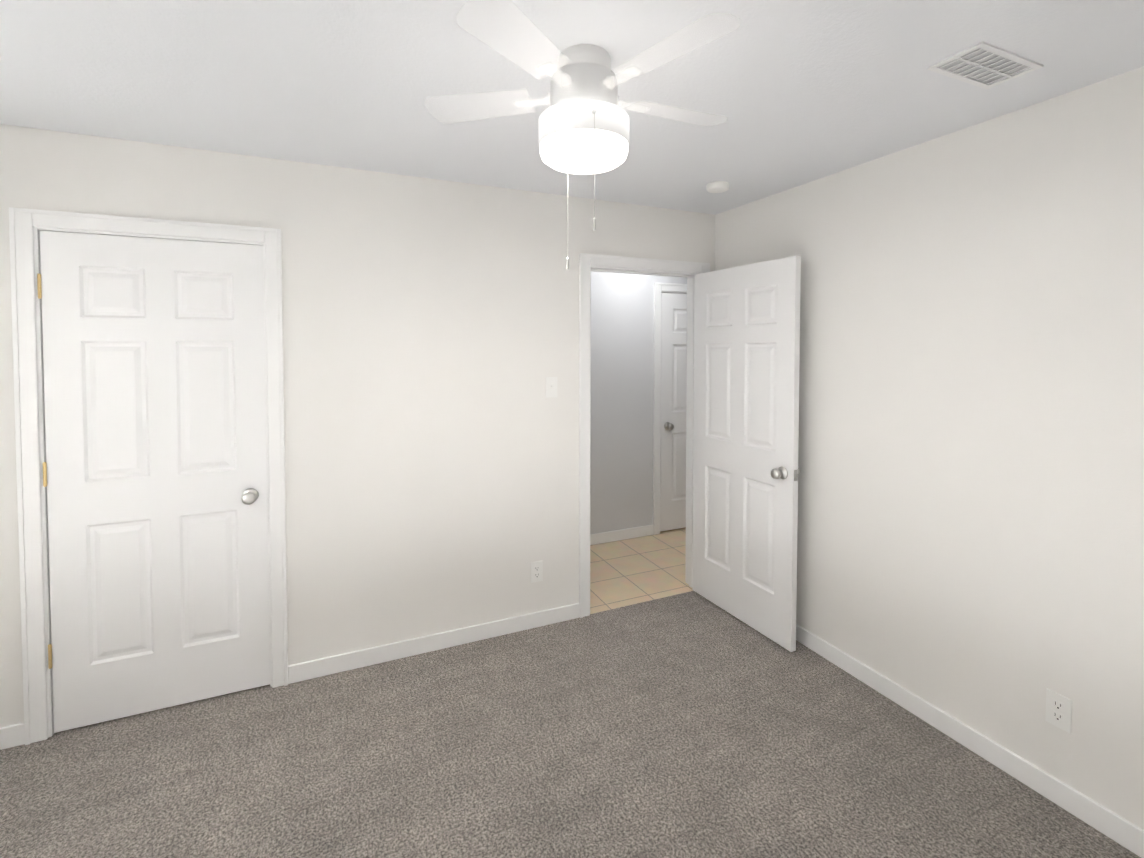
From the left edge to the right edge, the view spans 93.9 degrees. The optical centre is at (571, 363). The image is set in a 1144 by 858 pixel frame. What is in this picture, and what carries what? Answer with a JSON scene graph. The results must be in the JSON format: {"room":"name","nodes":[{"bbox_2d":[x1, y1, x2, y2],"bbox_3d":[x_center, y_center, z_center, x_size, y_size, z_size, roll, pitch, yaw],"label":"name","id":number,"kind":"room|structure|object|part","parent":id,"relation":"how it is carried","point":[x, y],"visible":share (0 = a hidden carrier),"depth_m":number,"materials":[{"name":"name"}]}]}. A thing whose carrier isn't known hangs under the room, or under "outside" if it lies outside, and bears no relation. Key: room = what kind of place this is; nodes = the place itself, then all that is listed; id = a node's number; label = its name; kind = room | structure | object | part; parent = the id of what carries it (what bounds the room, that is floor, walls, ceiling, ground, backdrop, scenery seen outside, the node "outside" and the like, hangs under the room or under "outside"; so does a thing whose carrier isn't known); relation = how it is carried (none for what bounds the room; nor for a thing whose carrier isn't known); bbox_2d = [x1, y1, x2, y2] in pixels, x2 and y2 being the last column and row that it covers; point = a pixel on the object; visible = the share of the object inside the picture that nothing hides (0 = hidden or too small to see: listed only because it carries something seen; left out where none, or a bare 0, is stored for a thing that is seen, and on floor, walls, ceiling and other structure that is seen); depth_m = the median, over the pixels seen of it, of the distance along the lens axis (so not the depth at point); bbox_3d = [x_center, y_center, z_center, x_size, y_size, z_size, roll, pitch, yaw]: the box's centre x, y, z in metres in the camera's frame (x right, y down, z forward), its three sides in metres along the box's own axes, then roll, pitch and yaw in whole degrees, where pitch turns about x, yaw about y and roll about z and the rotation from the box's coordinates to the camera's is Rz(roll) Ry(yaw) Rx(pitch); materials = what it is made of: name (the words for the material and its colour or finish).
{"room":"empty bedroom","nodes":[
{"label":"empty bedroom","id":0,"kind":"room"},
{"bbox_2d":[53,684,269,735],"bbox_3d":[-1.886,1.532,2.666,1.190,0.060,0.720,-1,2,-24],"label":"floor","id":1,"kind":"structure","parent":0,"point":[154,711],"depth_m":2.33,"materials":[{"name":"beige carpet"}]},
{"bbox_2d":[0,124,714,726],"bbox_3d":[0.029,0.268,3.161,5.720,2.440,0.120,-1,2,-24],"label":"wall","id":2,"kind":"structure","parent":0,"point":[430,428],"depth_m":2.69,"materials":[{"name":"paint"}]},
{"bbox_2d":[37,274,51,668],"bbox_3d":[-2.113,0.440,2.148,0.012,1.588,0.036,-1,2,-24],"label":"closet door hinge","id":3,"kind":"object","parent":2,"relation":"attached to","point":[39,287],"visible":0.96,"depth_m":2.13,"materials":[{"name":"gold metal"}]},
{"bbox_2d":[9,207,287,744],"bbox_3d":[-1.783,0.479,2.353,0.811,2.063,0.120,-1,2,-24],"label":"door frame","id":4,"kind":"structure","parent":2,"relation":"attached to","point":[37,230],"depth_m":2.16,"materials":[{"name":"white wood"}]},
{"bbox_2d":[40,231,269,732],"bbox_3d":[-1.759,0.485,2.319,0.779,2.030,0.171,-1,2,-24],"label":"closet door","id":5,"kind":"structure","parent":2,"relation":"in","point":[154,385],"depth_m":2.29,"materials":[{"name":"white wood"}]},
{"bbox_3d":[-1.453,0.603,2.460,0.109,0.066,0.171,-1,2,-24],"label":"knob","id":6,"kind":"part","parent":5,"relation":"part of","materials":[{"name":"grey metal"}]},
{"bbox_2d":[0,603,579,749],"bbox_3d":[-0.755,1.457,2.770,3.700,0.085,0.013,-1,2,-24],"label":"baseboard","id":7,"kind":"structure","parent":2,"relation":"attached to","point":[12,735],"depth_m":2.73,"materials":[{"name":"white wood"}]},
{"bbox_2d":[531,560,542,582],"bbox_3d":[-0.198,1.177,3.015,0.070,0.115,0.007,-1,2,-24],"label":"outlet","id":8,"kind":"object","parent":2,"relation":"attached to","point":[536,571],"visible":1,"depth_m":3.01,"materials":[{"name":"white plastic"}]},
{"bbox_2d":[546,377,556,397],"bbox_3d":[-0.113,0.137,3.018,0.070,0.115,0.016,-1,2,-24],"label":"light switch","id":9,"kind":"object","parent":2,"relation":"attached to","point":[551,386],"visible":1,"depth_m":3.02,"materials":[{"name":"white plastic"}]},
{"bbox_2d":[579,253,709,617],"bbox_3d":[0.437,0.422,3.345,0.920,2.120,0.157,-1,2,-24],"label":"door frame","id":10,"kind":"structure","parent":2,"relation":"attached to","point":[588,261],"depth_m":3.13,"materials":[{"name":"white wood"}]},
{"bbox_2d":[692,256,800,651],"bbox_3d":[0.971,0.463,3.078,0.171,2.030,0.800,-1,2,-26],"label":"bedroom door","id":11,"kind":"structure","parent":2,"relation":"in","point":[746,471],"depth_m":3.00,"materials":[{"name":"white wood"}]},
{"bbox_3d":[1.123,0.572,2.771,0.171,0.066,0.109,-1,2,-26],"label":"knob","id":12,"kind":"part","parent":11,"relation":"part of","materials":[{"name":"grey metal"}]},
{"bbox_2d":[0,591,1140,857],"bbox_3d":[-0.133,1.569,1.387,3.700,0.060,3.050,-1,2,-24],"label":"floor carpet","id":13,"kind":"object","parent":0,"point":[690,725],"visible":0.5,"depth_m":2.00,"materials":[{"name":"grey carpet"}]},
{"bbox_2d":[0,0,1143,214],"bbox_3d":[-0.133,-0.949,1.314,3.700,0.100,3.050,-1,2,-24],"label":"ceiling","id":14,"kind":"structure","parent":0,"point":[796,93],"depth_m":1.71,"materials":[{"name":"paint"}]},
{"bbox_2d":[426,0,740,269],"bbox_3d":[0.070,-0.596,1.613,0.936,0.624,0.970,-1,2,-24],"label":"ceiling fan","id":15,"kind":"object","parent":14,"relation":"hanging from","point":[583,123],"visible":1,"depth_m":1.50,"materials":[{"name":"white"}]},
{"bbox_3d":[0.024,-0.486,1.539,0.014,0.409,0.176,-1,2,-24],"label":"pull chain","id":16,"kind":"part","parent":15,"relation":"part of","materials":[{"name":"white metal"}]},
{"bbox_3d":[0.036,-0.618,1.599,0.263,0.064,0.263,-1,2,-24],"label":"lamp glass","id":17,"kind":"part","parent":15,"relation":"part of","materials":[{"name":"white glass"}]},
{"bbox_2d":[706,181,728,192],"bbox_3d":[0.769,-0.927,2.822,0.120,0.033,0.120,-1,2,-24],"label":"smoke detector","id":18,"kind":"object","parent":14,"relation":"attached to","point":[717,187],"visible":1,"depth_m":2.79,"materials":[{"name":"white plastic"}]},
{"bbox_2d":[927,41,1042,88],"bbox_3d":[1.263,-0.905,1.636,0.310,0.007,0.155,-1,2,-24],"label":"ceiling vent","id":19,"kind":"object","parent":14,"relation":"in","point":[983,64],"visible":1,"depth_m":1.63,"materials":[{"name":"white metal"}]},
{"bbox_2d":[590,271,686,533],"bbox_3d":[0.405,0.231,4.425,4.240,2.440,0.120,-1,2,-24],"label":"wall","id":20,"kind":"structure","parent":0,"point":[621,401],"depth_m":4.36,"materials":[{"name":"paint"}]},
{"bbox_2d":[590,525,652,544],"bbox_3d":[0.432,1.410,4.398,4.000,0.085,0.013,-1,2,-24],"label":"baseboard","id":21,"kind":"structure","parent":20,"relation":"attached to","point":[618,535],"depth_m":4.38,"materials":[{"name":"white wood"}]},
{"bbox_2d":[653,282,686,534],"bbox_3d":[1.079,0.382,4.721,0.916,2.120,0.141,-1,2,-24],"label":"door frame","id":22,"kind":"structure","parent":20,"relation":"attached to","point":[672,288],"depth_m":4.49,"materials":[{"name":"white wood"}]},
{"bbox_2d":[660,292,686,531],"bbox_3d":[1.087,0.416,4.692,0.770,2.030,0.171,-1,2,-24],"label":"hall door","id":23,"kind":"structure","parent":20,"relation":"in","point":[673,410],"depth_m":4.58,"materials":[{"name":"white wood"}]},
{"bbox_3d":[0.786,0.535,4.560,0.109,0.066,0.171,-1,2,-24],"label":"knob","id":24,"kind":"part","parent":23,"relation":"part of","materials":[{"name":"grey metal"}]},
{"bbox_2d":[660,527,685,532],"bbox_3d":[0.958,1.464,5.022,1.100,0.060,0.690,-1,2,-24],"label":"floor","id":25,"kind":"structure","parent":0,"point":[672,530],"depth_m":4.61,"materials":[{"name":"beige tile"}]},
{"bbox_2d":[715,66,1143,829],"bbox_3d":[1.634,0.299,2.078,0.120,2.440,3.170,-1,2,-24],"label":"wall","id":26,"kind":"structure","parent":0,"point":[971,468],"depth_m":2.03,"materials":[{"name":"paint"}]},
{"bbox_2d":[796,624,1143,857],"bbox_3d":[1.551,1.475,2.134,0.013,0.085,3.037,-1,2,-24],"label":"baseboard","id":27,"kind":"structure","parent":26,"relation":"attached to","point":[1123,832],"depth_m":2.02,"materials":[{"name":"white wood"}]},
{"bbox_2d":[1045,689,1071,733],"bbox_3d":[1.680,1.201,1.846,0.007,0.115,0.070,-1,2,-24],"label":"outlet","id":28,"kind":"object","parent":26,"relation":"attached to","point":[1058,710],"visible":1,"depth_m":1.84,"materials":[{"name":"white plastic"}]},
{"label":"outside","id":29,"kind":"structure","parent":0,"visible":0},
{"bbox_2d":[590,529,692,613],"bbox_3d":[0.634,1.495,3.950,4.000,0.060,1.000,-1,2,-24],"label":"floor","id":30,"kind":"structure","parent":29,"point":[627,572],"depth_m":3.79,"materials":[{"name":"beige tile"}]}
]}

